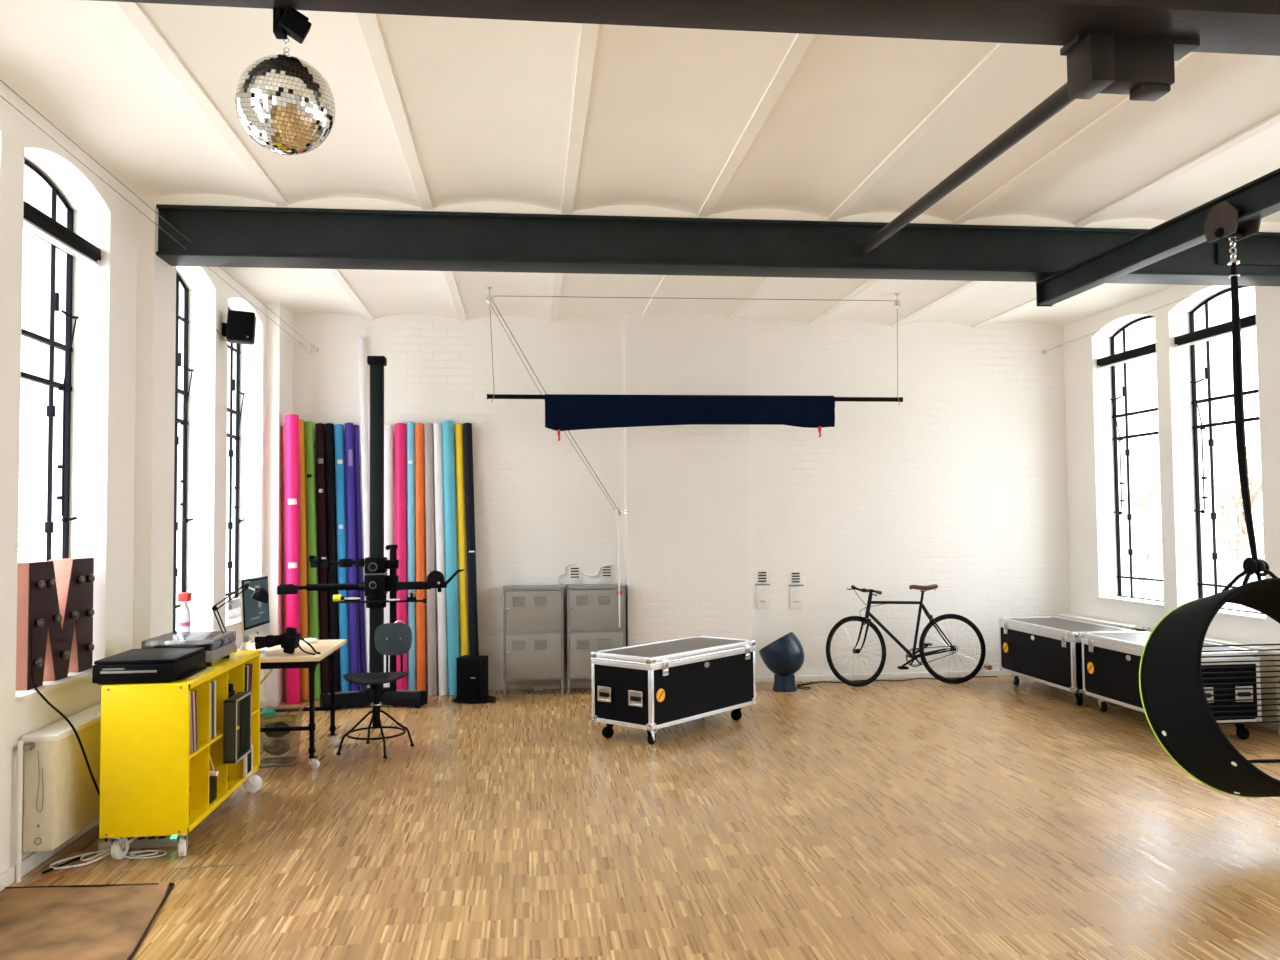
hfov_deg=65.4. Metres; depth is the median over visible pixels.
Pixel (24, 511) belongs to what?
tree
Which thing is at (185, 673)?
paper tray
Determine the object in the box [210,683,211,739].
record sleeve
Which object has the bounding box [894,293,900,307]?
pulley
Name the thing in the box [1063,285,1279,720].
wall
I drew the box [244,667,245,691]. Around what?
record sleeve
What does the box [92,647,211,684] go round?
printer
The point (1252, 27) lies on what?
steel beam
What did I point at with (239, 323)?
grille
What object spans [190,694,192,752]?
record sleeve
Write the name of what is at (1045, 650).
flight case
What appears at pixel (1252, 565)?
rope
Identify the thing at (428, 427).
paper roll
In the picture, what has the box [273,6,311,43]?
motor
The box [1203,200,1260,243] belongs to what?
trolley
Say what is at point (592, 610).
locker
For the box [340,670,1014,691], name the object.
baseboard
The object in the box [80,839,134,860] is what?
cable
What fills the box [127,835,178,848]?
power strip
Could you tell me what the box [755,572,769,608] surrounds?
air vent
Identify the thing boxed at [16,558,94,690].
marquee letter
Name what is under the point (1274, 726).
baseboard
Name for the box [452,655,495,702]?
loudspeaker
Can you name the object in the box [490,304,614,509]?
cord
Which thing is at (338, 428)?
paper roll
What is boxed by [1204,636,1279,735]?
radiator
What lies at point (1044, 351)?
wire
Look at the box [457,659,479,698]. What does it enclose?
grille
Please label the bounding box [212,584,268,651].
desk lamp
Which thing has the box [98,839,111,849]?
adapter
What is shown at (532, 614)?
locker
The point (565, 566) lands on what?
conduit
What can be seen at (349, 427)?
paper roll
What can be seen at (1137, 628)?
radiator
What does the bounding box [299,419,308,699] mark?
paper roll
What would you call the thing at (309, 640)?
computer mouse
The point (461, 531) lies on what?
paper roll
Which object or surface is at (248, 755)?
picture
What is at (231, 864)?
floor hatch
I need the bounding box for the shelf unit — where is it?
[99,650,261,859]
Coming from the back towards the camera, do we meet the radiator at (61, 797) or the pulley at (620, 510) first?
the pulley at (620, 510)
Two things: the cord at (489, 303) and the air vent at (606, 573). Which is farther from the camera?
the air vent at (606, 573)
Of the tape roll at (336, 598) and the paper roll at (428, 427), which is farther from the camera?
the paper roll at (428, 427)
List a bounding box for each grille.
[22,703,100,742]
[227,311,252,339]
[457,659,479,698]
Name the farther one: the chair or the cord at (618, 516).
the cord at (618, 516)
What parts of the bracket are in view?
mounting plate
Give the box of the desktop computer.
[239,576,269,652]
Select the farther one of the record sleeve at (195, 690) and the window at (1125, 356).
the window at (1125, 356)
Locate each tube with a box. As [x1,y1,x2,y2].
[209,771,217,775]
[857,83,1075,256]
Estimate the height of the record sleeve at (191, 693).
0.298 m
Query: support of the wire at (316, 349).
attached to the wall at (959, 485)
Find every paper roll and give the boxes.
[281,425,285,701]
[285,414,299,703]
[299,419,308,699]
[304,421,320,699]
[307,591,309,685]
[315,423,329,693]
[325,423,339,691]
[334,424,349,691]
[345,422,359,690]
[354,425,366,690]
[357,337,369,687]
[383,424,393,687]
[395,423,407,689]
[406,422,415,689]
[415,423,425,690]
[424,423,436,695]
[433,423,447,695]
[442,420,459,694]
[455,423,468,655]
[463,423,478,654]
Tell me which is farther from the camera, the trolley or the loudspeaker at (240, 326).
the loudspeaker at (240, 326)
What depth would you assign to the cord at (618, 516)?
9.47 m
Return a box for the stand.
[277,356,463,707]
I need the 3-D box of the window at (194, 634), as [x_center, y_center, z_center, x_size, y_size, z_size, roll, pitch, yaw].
[-3.275,-0.221,7.043,0.255,2.711,1.050,0,-2,-6]
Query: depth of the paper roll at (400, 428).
9.48 m
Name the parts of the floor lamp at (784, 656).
lamp shade, power cord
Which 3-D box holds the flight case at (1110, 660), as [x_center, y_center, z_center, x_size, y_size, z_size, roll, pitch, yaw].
[4.105,1.585,7.803,0.629,0.646,1.358,0,-2,-6]
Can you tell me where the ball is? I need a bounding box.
[235,36,335,154]
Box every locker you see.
[503,585,563,695]
[566,584,625,693]
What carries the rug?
on the floor
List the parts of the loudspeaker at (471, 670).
plate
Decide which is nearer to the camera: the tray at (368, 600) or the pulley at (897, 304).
the tray at (368, 600)
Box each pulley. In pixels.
[486,287,493,302]
[617,508,627,515]
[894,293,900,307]
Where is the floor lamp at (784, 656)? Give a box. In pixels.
[759,632,816,691]
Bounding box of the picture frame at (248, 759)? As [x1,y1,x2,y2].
[243,744,252,777]
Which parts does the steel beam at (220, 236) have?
splice plate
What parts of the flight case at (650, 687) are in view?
handle dish, handle dish, lid, lid trim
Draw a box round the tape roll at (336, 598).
[333,595,343,601]
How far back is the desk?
6.64 m
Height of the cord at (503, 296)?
0.021 m
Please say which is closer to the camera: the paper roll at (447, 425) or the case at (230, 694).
the case at (230, 694)
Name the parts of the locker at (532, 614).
leg, door, door, leg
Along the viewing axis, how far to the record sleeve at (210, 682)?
5.24 m
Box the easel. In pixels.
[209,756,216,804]
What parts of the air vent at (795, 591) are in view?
flap panel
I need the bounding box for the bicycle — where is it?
[826,584,985,686]
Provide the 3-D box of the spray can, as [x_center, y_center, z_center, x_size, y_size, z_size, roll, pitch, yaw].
[-2.519,1.043,8.736,0.135,0.038,0.038,0,-2,-6]
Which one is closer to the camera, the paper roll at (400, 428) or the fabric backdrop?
the fabric backdrop
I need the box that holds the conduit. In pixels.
[557,563,611,583]
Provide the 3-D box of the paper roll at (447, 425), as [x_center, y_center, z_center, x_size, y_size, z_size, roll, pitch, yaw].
[-1.807,0.728,9.545,0.112,2.618,0.284,1,-3,-31]
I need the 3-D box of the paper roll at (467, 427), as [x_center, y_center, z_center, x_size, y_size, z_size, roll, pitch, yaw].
[-1.620,0.738,9.576,0.087,2.598,0.262,1,-3,-32]
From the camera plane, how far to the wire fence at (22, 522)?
11.11 m
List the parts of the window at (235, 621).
sill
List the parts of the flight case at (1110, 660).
lid, lid trim, handle dish, handle dish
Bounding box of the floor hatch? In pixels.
[178,864,244,868]
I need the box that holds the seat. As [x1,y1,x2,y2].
[1139,578,1279,797]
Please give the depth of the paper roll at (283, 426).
9.12 m
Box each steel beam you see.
[92,0,1279,55]
[156,204,1279,285]
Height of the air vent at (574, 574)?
0.180 m
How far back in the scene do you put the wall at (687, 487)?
9.72 m
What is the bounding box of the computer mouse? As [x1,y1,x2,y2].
[304,638,317,642]
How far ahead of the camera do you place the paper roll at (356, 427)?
9.49 m
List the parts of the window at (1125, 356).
blind rail, sill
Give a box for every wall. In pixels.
[0,83,292,873]
[293,313,1070,687]
[623,312,751,646]
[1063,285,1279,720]
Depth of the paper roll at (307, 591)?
9.39 m
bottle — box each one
[177,592,191,636]
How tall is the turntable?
0.150 m
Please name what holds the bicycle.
on the floor
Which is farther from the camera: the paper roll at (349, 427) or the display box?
the paper roll at (349, 427)
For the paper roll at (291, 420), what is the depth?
9.02 m
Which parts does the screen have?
display panel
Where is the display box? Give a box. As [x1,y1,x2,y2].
[223,691,251,763]
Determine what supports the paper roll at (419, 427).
on the floor
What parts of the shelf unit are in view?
panel, panel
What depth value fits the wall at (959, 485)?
10.14 m
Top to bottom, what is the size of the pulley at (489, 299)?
0.143 m
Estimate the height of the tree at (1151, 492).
3.583 m
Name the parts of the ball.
hanging chain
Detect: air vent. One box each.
[568,565,580,583]
[600,564,612,581]
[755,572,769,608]
[789,573,803,608]
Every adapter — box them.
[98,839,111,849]
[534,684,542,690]
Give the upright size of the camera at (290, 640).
0.184 m
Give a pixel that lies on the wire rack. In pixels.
(1255, 760)
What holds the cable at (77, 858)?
on the floor
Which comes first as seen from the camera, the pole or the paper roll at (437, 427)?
the pole
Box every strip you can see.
[67,666,92,676]
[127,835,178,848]
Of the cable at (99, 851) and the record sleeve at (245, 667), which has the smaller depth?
the cable at (99, 851)
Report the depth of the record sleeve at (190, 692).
4.96 m
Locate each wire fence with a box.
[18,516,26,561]
[1136,504,1264,611]
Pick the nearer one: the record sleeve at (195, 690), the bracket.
the bracket
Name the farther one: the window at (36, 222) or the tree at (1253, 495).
the tree at (1253, 495)
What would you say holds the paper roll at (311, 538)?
on the floor
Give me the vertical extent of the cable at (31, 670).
1.089 m
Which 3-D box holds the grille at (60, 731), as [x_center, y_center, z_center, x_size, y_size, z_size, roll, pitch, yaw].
[-2.856,1.229,5.155,0.160,0.030,1.030,0,-2,-6]
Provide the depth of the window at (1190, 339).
8.56 m
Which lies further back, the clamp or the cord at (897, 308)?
the cord at (897, 308)
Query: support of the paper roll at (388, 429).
on the floor
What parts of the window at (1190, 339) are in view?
blind rail, sill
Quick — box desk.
[238,639,346,768]
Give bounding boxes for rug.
[0,880,173,959]
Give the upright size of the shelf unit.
0.853 m
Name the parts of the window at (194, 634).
frame, sill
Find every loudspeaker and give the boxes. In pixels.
[216,310,255,344]
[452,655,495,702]
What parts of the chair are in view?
leg, leg, seat, height lever, leg, rod, backrest, leg, rod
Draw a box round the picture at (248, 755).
[247,752,250,773]
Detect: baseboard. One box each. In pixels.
[0,698,265,890]
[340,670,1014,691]
[1252,717,1277,730]
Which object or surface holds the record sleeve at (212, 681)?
on the shelf unit
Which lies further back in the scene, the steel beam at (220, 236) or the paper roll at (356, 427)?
the paper roll at (356, 427)
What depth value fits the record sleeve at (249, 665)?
5.99 m
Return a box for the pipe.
[16,740,22,882]
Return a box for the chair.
[337,620,413,758]
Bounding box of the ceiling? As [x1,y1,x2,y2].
[0,0,1279,327]
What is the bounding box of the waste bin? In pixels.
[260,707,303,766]
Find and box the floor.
[8,676,1279,959]
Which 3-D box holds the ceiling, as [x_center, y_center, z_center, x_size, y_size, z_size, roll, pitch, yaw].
[1.271,-1.947,3.183,8.080,0.177,14.070,0,-2,-6]
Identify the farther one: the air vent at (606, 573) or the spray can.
the air vent at (606, 573)
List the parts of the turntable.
platter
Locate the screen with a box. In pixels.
[226,597,240,618]
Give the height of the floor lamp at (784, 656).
0.556 m
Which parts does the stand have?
arm, arm highlight rail, arm, leg, knob, knob, leg, arm, lever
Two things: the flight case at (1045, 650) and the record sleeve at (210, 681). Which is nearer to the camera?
the record sleeve at (210, 681)
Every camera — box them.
[228,679,233,691]
[255,627,320,654]
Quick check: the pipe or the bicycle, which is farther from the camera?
the bicycle
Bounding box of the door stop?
[983,665,991,669]
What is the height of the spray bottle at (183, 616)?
0.305 m
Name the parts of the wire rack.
rod, rod, rod, rod, rod, rod, rod, rod, rod, rod, rod, rod, rod, rod, rod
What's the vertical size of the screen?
0.155 m
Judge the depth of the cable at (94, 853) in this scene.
4.64 m
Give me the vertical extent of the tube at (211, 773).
0.026 m
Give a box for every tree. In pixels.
[18,338,29,560]
[1135,437,1161,597]
[1140,416,1263,611]
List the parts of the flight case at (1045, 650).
edge trim, lid trim, lid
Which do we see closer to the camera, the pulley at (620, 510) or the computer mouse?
the computer mouse
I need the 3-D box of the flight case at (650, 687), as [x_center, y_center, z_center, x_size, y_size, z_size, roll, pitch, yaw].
[0.290,1.622,7.808,0.629,0.646,1.358,-3,-3,40]
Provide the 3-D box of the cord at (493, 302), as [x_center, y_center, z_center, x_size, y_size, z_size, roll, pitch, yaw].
[-0.761,-0.634,9.102,1.382,1.808,0.056,1,-3,-40]
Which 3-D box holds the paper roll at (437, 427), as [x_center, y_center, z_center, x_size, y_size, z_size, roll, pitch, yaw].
[-1.908,0.741,9.543,0.089,2.594,0.260,1,-3,-29]
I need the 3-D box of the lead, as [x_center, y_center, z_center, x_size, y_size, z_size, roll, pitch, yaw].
[2.583,2.009,10.021,2.139,0.012,0.120,0,-2,-10]
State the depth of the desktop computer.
6.81 m
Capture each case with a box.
[228,690,234,697]
[591,635,755,743]
[998,616,1136,705]
[1081,631,1261,739]
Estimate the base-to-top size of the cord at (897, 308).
0.895 m
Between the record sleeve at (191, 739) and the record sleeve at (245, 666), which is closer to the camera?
the record sleeve at (191, 739)
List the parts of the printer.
lid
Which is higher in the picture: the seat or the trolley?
the trolley
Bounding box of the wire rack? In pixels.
[1201,644,1279,762]
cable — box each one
[18,853,96,889]
[30,628,106,841]
[42,850,97,873]
[49,838,132,868]
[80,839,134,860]
[124,850,166,858]
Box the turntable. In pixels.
[154,637,235,666]
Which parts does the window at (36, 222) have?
frame, sill, blind rail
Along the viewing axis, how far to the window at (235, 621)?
8.73 m
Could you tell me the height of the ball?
0.396 m
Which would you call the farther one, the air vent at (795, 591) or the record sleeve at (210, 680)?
the air vent at (795, 591)
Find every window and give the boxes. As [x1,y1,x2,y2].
[15,159,100,701]
[173,272,215,641]
[225,308,244,628]
[1097,315,1163,607]
[1174,286,1265,620]
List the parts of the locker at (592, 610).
leg, door, door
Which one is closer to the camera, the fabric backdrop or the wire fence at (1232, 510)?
the fabric backdrop
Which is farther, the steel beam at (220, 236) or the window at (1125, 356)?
the window at (1125, 356)
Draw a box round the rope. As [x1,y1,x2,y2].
[1222,237,1277,590]
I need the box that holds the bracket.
[1060,33,1199,100]
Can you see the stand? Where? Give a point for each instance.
(376, 584)
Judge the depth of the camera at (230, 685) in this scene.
5.56 m
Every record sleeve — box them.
[190,690,197,749]
[190,692,194,751]
[190,692,195,750]
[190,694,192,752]
[210,680,215,736]
[210,681,214,737]
[210,682,212,738]
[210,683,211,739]
[212,681,213,738]
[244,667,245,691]
[245,664,252,691]
[245,666,247,691]
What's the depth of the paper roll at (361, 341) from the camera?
9.49 m
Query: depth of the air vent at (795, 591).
10.06 m
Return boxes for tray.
[176,667,206,679]
[332,598,425,602]
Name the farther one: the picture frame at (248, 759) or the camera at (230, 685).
the picture frame at (248, 759)
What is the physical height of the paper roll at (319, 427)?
2.593 m
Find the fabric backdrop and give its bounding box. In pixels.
[545,394,834,430]
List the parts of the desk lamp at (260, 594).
arm, arm, arm, arm, lamp shade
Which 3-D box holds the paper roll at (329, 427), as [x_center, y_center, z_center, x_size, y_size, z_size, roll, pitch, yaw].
[-2.909,0.746,9.430,0.085,2.592,0.269,1,-3,-37]
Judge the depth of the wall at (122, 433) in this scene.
5.84 m
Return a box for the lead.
[797,676,996,684]
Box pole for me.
[487,394,902,401]
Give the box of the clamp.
[407,590,415,599]
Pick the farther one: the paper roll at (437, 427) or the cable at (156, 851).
the paper roll at (437, 427)
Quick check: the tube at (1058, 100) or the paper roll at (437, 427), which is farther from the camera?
the paper roll at (437, 427)
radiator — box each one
[22,703,100,851]
[1058,614,1150,631]
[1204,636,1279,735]
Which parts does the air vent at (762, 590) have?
flap panel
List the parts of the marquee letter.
bulb, bulb, bulb, bulb, bulb, bulb, bulb, bulb, bulb, bulb, bulb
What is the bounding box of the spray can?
[344,597,360,600]
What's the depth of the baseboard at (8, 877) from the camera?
4.73 m
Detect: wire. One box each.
[0,80,318,351]
[0,95,311,352]
[1042,285,1218,353]
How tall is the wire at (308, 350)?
0.087 m
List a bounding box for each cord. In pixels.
[489,303,493,400]
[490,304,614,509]
[493,302,617,508]
[503,296,893,300]
[618,516,619,627]
[897,308,899,403]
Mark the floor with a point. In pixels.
(978, 818)
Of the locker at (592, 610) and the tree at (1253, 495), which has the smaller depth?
the locker at (592, 610)

